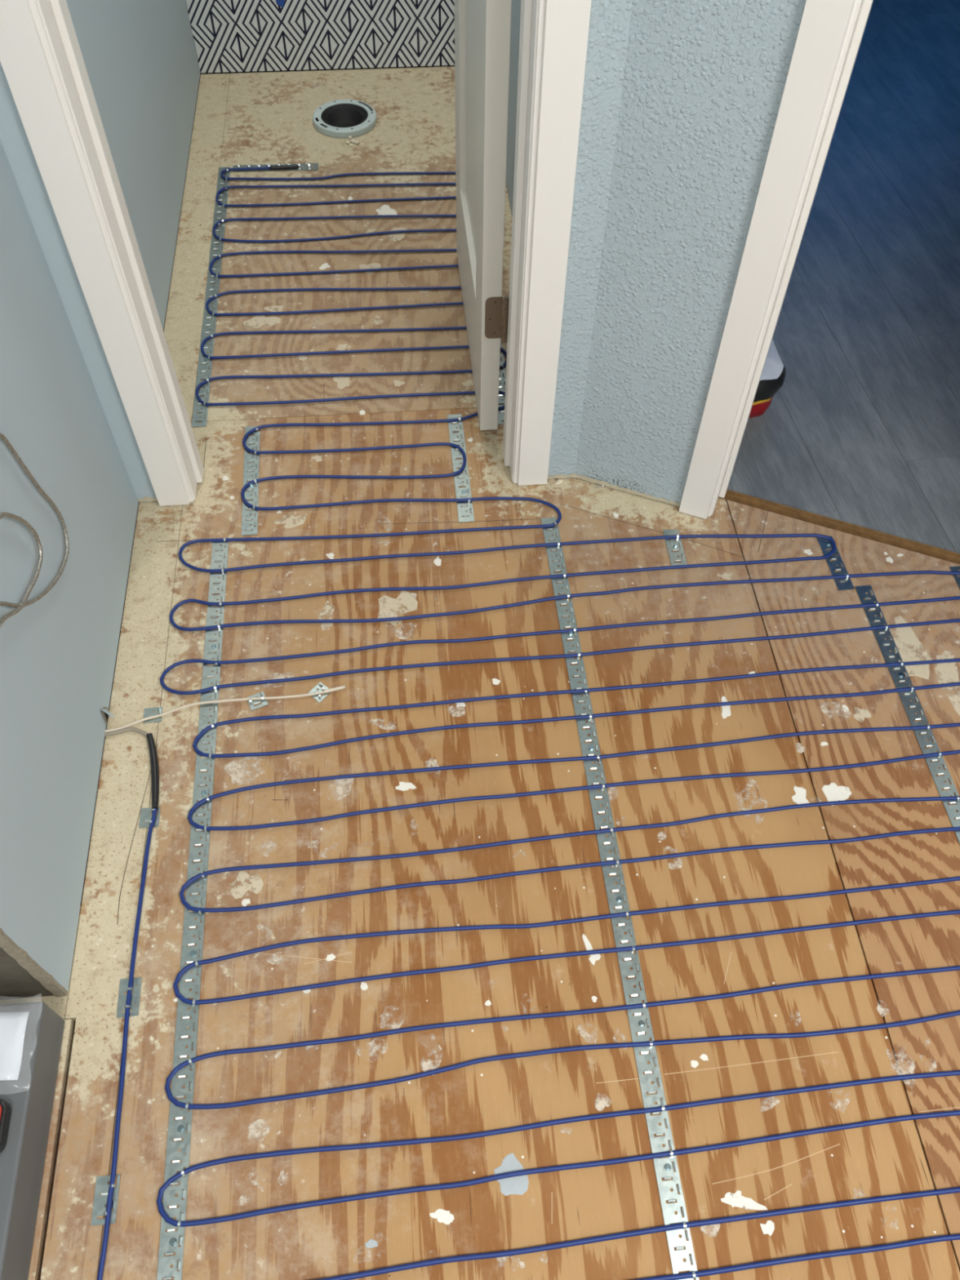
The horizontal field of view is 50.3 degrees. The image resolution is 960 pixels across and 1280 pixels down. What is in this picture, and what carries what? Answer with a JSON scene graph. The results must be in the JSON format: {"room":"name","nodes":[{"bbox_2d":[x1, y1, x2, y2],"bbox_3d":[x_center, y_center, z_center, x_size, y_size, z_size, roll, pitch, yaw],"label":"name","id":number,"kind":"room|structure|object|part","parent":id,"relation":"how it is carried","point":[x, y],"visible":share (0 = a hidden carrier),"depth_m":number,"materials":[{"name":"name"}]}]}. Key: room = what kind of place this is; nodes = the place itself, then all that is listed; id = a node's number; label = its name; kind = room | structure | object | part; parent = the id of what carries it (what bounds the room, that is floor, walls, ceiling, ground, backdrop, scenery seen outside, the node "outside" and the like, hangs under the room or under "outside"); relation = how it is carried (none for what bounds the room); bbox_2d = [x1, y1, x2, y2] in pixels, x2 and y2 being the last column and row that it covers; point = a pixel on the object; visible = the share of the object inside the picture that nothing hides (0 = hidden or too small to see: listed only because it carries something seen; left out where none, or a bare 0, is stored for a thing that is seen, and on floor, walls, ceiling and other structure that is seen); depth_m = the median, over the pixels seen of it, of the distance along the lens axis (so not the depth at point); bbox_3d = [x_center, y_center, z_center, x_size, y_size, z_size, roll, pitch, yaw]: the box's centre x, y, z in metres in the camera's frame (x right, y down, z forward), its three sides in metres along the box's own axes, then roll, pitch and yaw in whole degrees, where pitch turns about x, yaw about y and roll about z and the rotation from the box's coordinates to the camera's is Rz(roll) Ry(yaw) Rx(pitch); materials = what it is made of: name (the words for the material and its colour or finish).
{"room":"bathroom under renovation","nodes":[
{"label":"bathroom under renovation","id":0,"kind":"room"},
{"bbox_2d":[0,62,156,498],"bbox_3d":[-0.599,-1.004,1.002,0.087,2.392,0.114,-4,55,-3],"label":"wall","id":1,"kind":"structure","parent":0,"point":[14,139],"depth_m":1.55,"materials":[{"name":"paint"}]},
{"bbox_2d":[0,0,200,999],"bbox_3d":[-0.723,-1.290,1.207,0.126,2.400,2.690,-4,55,-3],"label":"wall","id":2,"kind":"structure","parent":0,"point":[58,654],"depth_m":1.50,"materials":[{"name":"paint"}]},
{"bbox_2d":[0,432,69,627],"bbox_3d":[-0.593,-0.111,1.269,0.011,0.379,0.376,-4,55,-4],"label":"cable","id":3,"kind":"object","parent":2,"relation":"attached to","point":[24,602],"visible":1,"depth_m":1.37,"materials":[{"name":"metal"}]},
{"bbox_2d":[0,0,204,506],"bbox_3d":[-0.564,-0.915,1.123,0.078,2.102,0.128,-4,55,-3],"label":"trim","id":4,"kind":"structure","parent":2,"relation":"attached to","point":[42,60],"depth_m":1.48,"materials":[{"name":"white wood"}]},
{"bbox_2d":[185,0,454,72],"bbox_3d":[-0.380,-2.368,1.970,0.808,2.397,0.116,-4,55,-3],"label":"wall","id":5,"kind":"structure","parent":0,"point":[228,35],"depth_m":2.84,"materials":[{"name":"white paper"}]},
{"bbox_2d":[275,0,284,7],"bbox_3d":[-0.540,-1.726,2.755,0.025,0.042,0.001,-4,55,-3],"label":"tape","id":6,"kind":"object","parent":5,"relation":"attached to","point":[281,2],"visible":1,"depth_m":2.76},
{"bbox_2d":[137,0,806,506],"bbox_3d":[-0.079,-1.025,1.026,1.113,2.397,0.203,1,55,0],"label":"wall","id":7,"kind":"structure","parent":0,"point":[682,99],"depth_m":1.51,"materials":[{"name":"paint"}]},
{"bbox_2d":[453,0,511,430],"bbox_3d":[0.010,-1.226,1.398,0.050,2.000,0.651,-4,55,-4],"label":"door","id":8,"kind":"structure","parent":7,"relation":"in","point":[482,28],"depth_m":1.81,"materials":[{"name":"white wood"}]},
{"bbox_3d":[-0.009,-0.733,2.136,0.036,0.225,0.375,-4,55,-4],"label":"rail","id":9,"kind":"part","parent":8,"relation":"part of","materials":[{"name":"white wood"}]},
{"bbox_3d":[-0.003,-1.021,1.727,0.012,0.775,0.375,-4,55,-4],"label":"panel","id":10,"kind":"part","parent":8,"relation":"part of","materials":[{"name":"white wood"}]},
{"bbox_2d":[678,0,873,519],"bbox_3d":[0.456,-0.880,1.112,0.058,2.102,0.142,36,62,22],"label":"trim","id":11,"kind":"structure","parent":7,"relation":"attached to","point":[830,33],"depth_m":1.46,"materials":[{"name":"white wood"}]},
{"bbox_2d":[0,0,959,1279],"bbox_3d":[0.824,-0.230,1.975,4.900,0.076,6.100,-4,55,-3],"label":"floor","id":12,"kind":"structure","parent":0,"point":[255,117],"depth_m":1.62,"materials":[{"name":"brown wood"}]},
{"bbox_2d":[0,1001,64,1279],"bbox_3d":[-0.825,1.055,0.964,0.634,0.090,1.328,-4,55,-3],"label":"storage bin","id":13,"kind":"object","parent":12,"relation":"on","point":[30,1097],"visible":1,"depth_m":1.26,"materials":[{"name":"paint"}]},
{"bbox_2d":[0,1098,11,1152],"bbox_3d":[-0.602,0.586,1.227,0.064,0.025,0.062,-4,55,-3],"label":"tape measure","id":14,"kind":"object","parent":13,"relation":"on","point":[5,1108],"visible":1,"depth_m":1.23,"materials":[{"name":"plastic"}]},
{"bbox_3d":[-0.634,0.509,1.286,0.146,0.016,0.122,-4,55,-3],"label":"plastic bag","id":15,"kind":"object","parent":13,"relation":"on","visible":0},
{"bbox_2d":[0,1011,29,1080],"bbox_3d":[-0.631,0.512,1.290,0.108,0.010,0.089,-4,55,-3],"label":"instruction sheet","id":16,"kind":"object","parent":15,"relation":"in","point":[12,1024],"visible":1,"depth_m":1.29,"materials":[{"name":"white paper"}]},
{"bbox_2d":[91,1174,120,1225],"bbox_3d":[-0.466,0.696,1.272,0.030,0.008,0.054,-4,55,-3],"label":"strap offcut","id":17,"kind":"object","parent":12,"relation":"on","point":[102,1186],"visible":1,"depth_m":1.27,"materials":[{"name":"metal"}]},
{"bbox_2d":[116,977,142,1017],"bbox_3d":[-0.486,0.493,1.414,0.030,0.008,0.052,-5,55,-4],"label":"strap offcut","id":18,"kind":"object","parent":12,"relation":"on","point":[123,987],"visible":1,"depth_m":1.42,"materials":[{"name":"metal"}]},
{"bbox_2d":[138,807,160,828],"bbox_3d":[-0.508,0.271,1.570,0.030,0.008,0.033,-4,55,-3],"label":"strap offcut","id":19,"kind":"object","parent":12,"relation":"on","point":[145,815],"visible":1,"depth_m":1.57,"materials":[{"name":"metal"}]},
{"bbox_2d":[142,706,162,723],"bbox_3d":[-0.537,0.122,1.677,0.030,0.004,0.028,-5,55,-4],"label":"strap offcut","id":20,"kind":"object","parent":12,"relation":"on","point":[148,712],"visible":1,"depth_m":1.68,"materials":[{"name":"metal"}]},
{"bbox_2d":[156,537,228,1279],"bbox_3d":[-0.416,0.387,1.491,0.030,0.006,1.412,-4,55,-4],"label":"strap","id":21,"kind":"object","parent":12,"relation":"on","point":[170,1242],"visible":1,"depth_m":1.45,"materials":[{"name":"metal"}]},
{"bbox_2d":[191,166,230,426],"bbox_3d":[-0.611,-0.824,2.342,0.031,0.008,0.957,-4,55,-3],"label":"strap","id":22,"kind":"object","parent":12,"relation":"on","point":[215,242],"visible":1,"depth_m":2.29,"materials":[{"name":"metal"}]},
{"bbox_2d":[105,684,346,732],"bbox_3d":[-0.424,0.107,1.687,0.406,0.007,0.025,-10,56,-8],"label":"wire","id":23,"kind":"object","parent":12,"relation":"on","point":[334,689],"visible":0.98,"depth_m":1.69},
{"bbox_2d":[241,426,259,535],"bbox_3d":[-0.445,-0.316,1.986,0.030,0.008,0.291,-5,55,-4],"label":"strap","id":24,"kind":"object","parent":12,"relation":"on","point":[247,457],"visible":1,"depth_m":1.98,"materials":[{"name":"metal"}]},
{"bbox_2d":[246,691,268,711],"bbox_3d":[-0.369,0.099,1.694,0.030,0.008,0.028,-20,58,-15],"label":"strap offcut","id":25,"kind":"object","parent":12,"relation":"on","point":[264,702],"visible":1,"depth_m":1.69,"materials":[{"name":"metal"}]},
{"bbox_2d":[231,162,318,172],"bbox_3d":[-0.524,-1.214,2.616,0.218,0.011,0.030,-2,55,-2],"label":"strap","id":26,"kind":"object","parent":12,"relation":"on","point":[308,166],"visible":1,"depth_m":2.62,"materials":[{"name":"metal"}]},
{"bbox_2d":[308,682,330,702],"bbox_3d":[-0.267,0.085,1.705,0.028,0.008,0.030,34,61,21],"label":"strap offcut","id":27,"kind":"object","parent":12,"relation":"on","point":[317,697],"visible":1,"depth_m":1.71,"materials":[{"name":"metal"}]},
{"bbox_2d":[312,99,376,137],"bbox_3d":[-0.363,-1.398,2.755,0.171,0.036,0.171,-4,55,-3],"label":"flange","id":28,"kind":"object","parent":12,"relation":"on","point":[340,118],"visible":1,"depth_m":2.76,"materials":[{"name":"grey plastic"}]},
{"bbox_2d":[447,413,474,522],"bbox_3d":[-0.039,-0.345,2.012,0.030,0.008,0.294,-4,55,-4],"label":"strap","id":29,"kind":"object","parent":12,"relation":"on","point":[461,491],"visible":1,"depth_m":2.00,"materials":[{"name":"metal"}]},
{"bbox_2d":[497,338,506,424],"bbox_3d":[0.013,-0.848,2.367,0.031,0.008,0.995,-3,55,-3],"label":"strap","id":30,"kind":"object","parent":12,"relation":"on","point":[500,415],"visible":0.1,"depth_m":2.15,"materials":[{"name":"metal"}]},
{"bbox_2d":[97,164,959,1279],"bbox_3d":[0.124,-0.179,1.895,1.556,0.012,2.627,-4,55,-3],"label":"cable","id":31,"kind":"object","parent":12,"relation":"on","point":[152,747],"visible":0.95,"depth_m":1.59,"materials":[{"name":"blue plastic"}]},
{"bbox_2d":[555,479,563,485],"bbox_3d":[0.154,-0.307,1.990,0.020,0.005,0.010,-35,62,-23],"label":"chip","id":32,"kind":"object","parent":12,"relation":"on","point":[561,481],"visible":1,"depth_m":1.99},
{"bbox_2d":[541,517,698,1279],"bbox_3d":[0.199,0.345,1.529,0.031,0.006,1.419,-4,55,-4],"label":"strap","id":33,"kind":"object","parent":12,"relation":"on","point":[664,1168],"visible":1,"depth_m":1.47,"materials":[{"name":"metal"}]},
{"bbox_2d":[662,528,687,565],"bbox_3d":[0.362,-0.171,1.894,0.030,0.008,0.093,-3,55,-3],"label":"strap","id":34,"kind":"object","parent":12,"relation":"on","point":[673,545],"visible":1,"depth_m":1.90,"materials":[{"name":"metal"}]},
{"bbox_2d":[748,338,786,417],"bbox_3d":[0.444,-0.591,2.112,0.313,0.107,0.312,-7,55,-6],"label":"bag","id":35,"kind":"object","parent":12,"relation":"on","point":[773,375],"visible":0.21,"depth_m":2.03,"materials":[{"name":"white plastic"}]},
{"bbox_2d":[816,536,854,591],"bbox_3d":[0.654,-0.144,1.879,0.030,0.008,0.127,-6,55,-5],"label":"strap","id":36,"kind":"object","parent":12,"relation":"on","point":[824,544],"visible":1,"depth_m":1.88,"materials":[{"name":"metal"}]},
{"bbox_2d":[854,585,959,843],"bbox_3d":[0.733,0.198,1.639,0.030,0.008,0.733,-5,55,-4],"label":"strap","id":37,"kind":"object","parent":12,"relation":"on","point":[897,676],"visible":1,"depth_m":1.70,"materials":[{"name":"metal"}]},
{"bbox_2d":[949,565,959,588],"bbox_3d":[0.906,0.092,1.716,0.030,0.008,0.564,-4,55,-4],"label":"strap","id":38,"kind":"object","parent":12,"relation":"on","point":[957,578],"visible":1,"depth_m":1.87,"materials":[{"name":"metal"}]},
{"bbox_2d":[506,0,520,216],"bbox_3d":[0.096,-2.242,1.887,0.115,2.396,2.799,-4,55,-3],"label":"wall","id":39,"kind":"structure","parent":0,"point":[516,4],"depth_m":2.34,"materials":[{"name":"paint"}]},
{"bbox_2d":[502,0,591,485],"bbox_3d":[0.098,-0.958,1.162,0.078,2.102,0.126,-4,55,-3],"label":"trim","id":40,"kind":"structure","parent":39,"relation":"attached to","point":[554,33],"depth_m":1.53,"materials":[{"name":"white wood"}]}
]}

